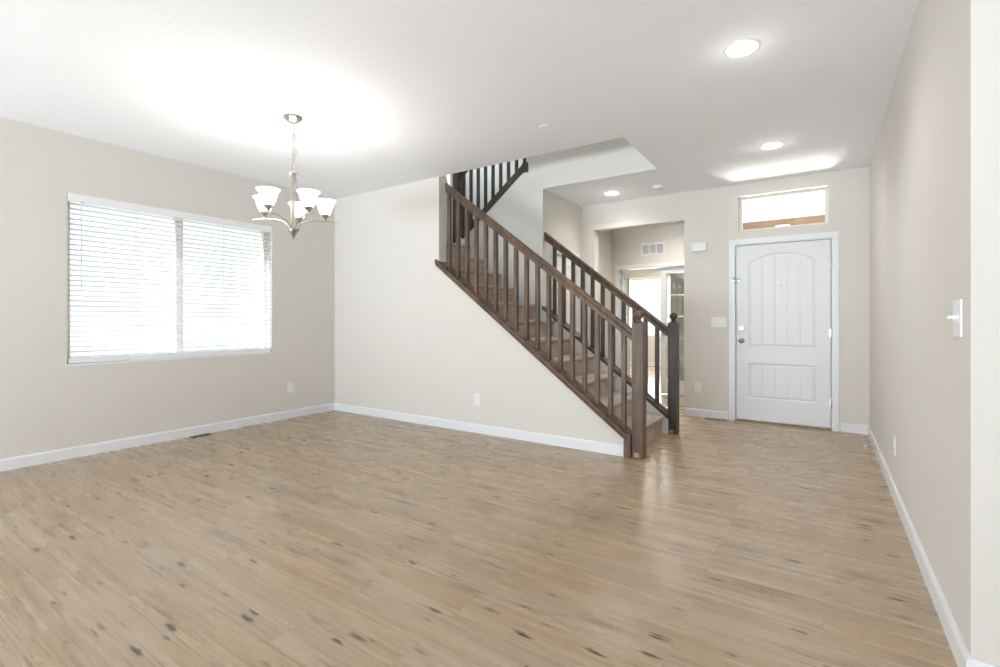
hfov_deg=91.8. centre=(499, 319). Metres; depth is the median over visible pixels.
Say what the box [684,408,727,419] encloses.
baseboard
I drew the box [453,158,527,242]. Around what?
stair railing
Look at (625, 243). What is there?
wall
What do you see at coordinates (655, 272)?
wall
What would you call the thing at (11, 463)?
baseboard
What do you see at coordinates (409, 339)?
wall
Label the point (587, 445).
baseboard
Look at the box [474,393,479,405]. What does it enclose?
wall outlet
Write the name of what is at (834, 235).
trim
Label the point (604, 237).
wall
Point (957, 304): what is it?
light switch
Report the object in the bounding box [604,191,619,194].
recessed light
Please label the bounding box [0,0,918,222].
ceiling
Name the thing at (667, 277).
window
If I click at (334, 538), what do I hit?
floor
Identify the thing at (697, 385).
wall outlet
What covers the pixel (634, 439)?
stair railing
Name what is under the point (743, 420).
threshold
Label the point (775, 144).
recessed light
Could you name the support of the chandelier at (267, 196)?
hanging from the ceiling
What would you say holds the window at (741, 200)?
in the wall at (710, 216)
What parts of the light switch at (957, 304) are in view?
plate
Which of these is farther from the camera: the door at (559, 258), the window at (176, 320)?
the door at (559, 258)
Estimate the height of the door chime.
0.103 m
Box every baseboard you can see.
[0,403,333,471]
[334,403,623,456]
[630,361,667,366]
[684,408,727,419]
[841,423,867,433]
[868,425,971,666]
[971,658,999,666]
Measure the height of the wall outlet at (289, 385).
0.120 m
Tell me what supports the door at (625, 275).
in the wall at (625, 243)
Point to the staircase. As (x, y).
(656, 422)
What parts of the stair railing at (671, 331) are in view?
rail, handrail, newel post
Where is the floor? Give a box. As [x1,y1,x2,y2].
[0,365,957,666]
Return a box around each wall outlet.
[287,382,292,392]
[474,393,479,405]
[695,382,700,392]
[893,436,895,455]
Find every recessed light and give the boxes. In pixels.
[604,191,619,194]
[723,38,760,57]
[760,141,783,148]
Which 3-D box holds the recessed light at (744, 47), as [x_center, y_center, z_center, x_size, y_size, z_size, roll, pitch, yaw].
[1.398,-1.564,2.797,0.194,0.010,0.194,0,0,34]
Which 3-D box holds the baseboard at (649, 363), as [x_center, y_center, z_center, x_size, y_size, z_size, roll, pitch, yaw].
[3.674,1.124,12.389,3.150,0.092,0.014,0,0,34]
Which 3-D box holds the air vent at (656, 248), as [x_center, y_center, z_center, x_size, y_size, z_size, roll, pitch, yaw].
[2.411,-1.121,7.643,0.376,0.193,0.010,0,0,34]
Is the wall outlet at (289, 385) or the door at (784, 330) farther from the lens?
the wall outlet at (289, 385)
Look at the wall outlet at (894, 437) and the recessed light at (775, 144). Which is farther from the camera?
the recessed light at (775, 144)
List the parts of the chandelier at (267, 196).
lamp shade, lamp shade, arm, arm, stem, chain, lamp shade, arm, lamp shade, arm, lamp shade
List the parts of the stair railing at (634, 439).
rail, handrail, newel post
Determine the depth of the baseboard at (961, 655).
2.09 m
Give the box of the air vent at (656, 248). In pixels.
[641,242,664,255]
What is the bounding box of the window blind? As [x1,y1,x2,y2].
[67,192,271,362]
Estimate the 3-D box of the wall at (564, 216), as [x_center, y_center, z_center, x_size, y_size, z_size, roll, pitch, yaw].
[0.837,-0.390,6.385,0.120,3.120,1.108,0,0,34]
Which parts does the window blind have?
rail, ladder cord, ladder cord, pull cord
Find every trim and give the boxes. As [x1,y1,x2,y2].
[551,247,579,332]
[615,261,683,366]
[729,231,838,430]
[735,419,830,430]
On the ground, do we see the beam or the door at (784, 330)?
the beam
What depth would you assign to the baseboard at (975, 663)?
1.52 m
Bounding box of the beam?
[743,215,824,229]
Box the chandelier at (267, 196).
[252,113,336,239]
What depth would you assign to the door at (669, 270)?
7.60 m
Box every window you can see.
[67,199,271,365]
[630,277,669,335]
[739,187,827,230]
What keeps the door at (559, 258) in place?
in the wall at (564, 216)
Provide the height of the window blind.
1.442 m
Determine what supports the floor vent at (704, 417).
in the floor
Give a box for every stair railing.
[435,183,645,459]
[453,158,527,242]
[542,232,678,433]
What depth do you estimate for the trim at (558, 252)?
6.60 m
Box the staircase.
[446,238,667,443]
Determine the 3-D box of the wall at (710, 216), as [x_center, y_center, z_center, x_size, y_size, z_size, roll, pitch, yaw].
[1.536,-1.580,6.530,5.881,5.500,0.150,0,0,34]
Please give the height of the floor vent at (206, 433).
0.006 m
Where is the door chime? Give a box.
[692,242,706,251]
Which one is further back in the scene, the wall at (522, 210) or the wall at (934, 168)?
the wall at (522, 210)
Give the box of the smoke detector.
[653,185,663,189]
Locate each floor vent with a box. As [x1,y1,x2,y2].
[190,433,210,437]
[703,417,726,420]
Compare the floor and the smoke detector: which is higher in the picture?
the smoke detector
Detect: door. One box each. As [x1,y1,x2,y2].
[557,255,575,329]
[622,271,629,376]
[661,267,683,394]
[732,239,831,427]
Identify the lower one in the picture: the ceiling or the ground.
the ground
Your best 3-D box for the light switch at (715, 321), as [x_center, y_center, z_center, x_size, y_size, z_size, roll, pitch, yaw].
[2.588,0.025,5.730,0.165,0.118,0.010,0,0,34]
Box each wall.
[0,117,442,458]
[335,177,623,445]
[443,159,868,430]
[463,137,656,307]
[548,191,580,333]
[598,230,610,357]
[611,223,683,284]
[622,268,669,362]
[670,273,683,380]
[869,0,999,665]
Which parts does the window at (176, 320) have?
sill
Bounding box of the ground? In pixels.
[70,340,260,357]
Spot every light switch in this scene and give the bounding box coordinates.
[711,317,725,326]
[947,299,961,336]
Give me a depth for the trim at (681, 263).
7.95 m
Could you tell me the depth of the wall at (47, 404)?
4.38 m
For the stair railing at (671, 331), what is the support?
attached to the staircase

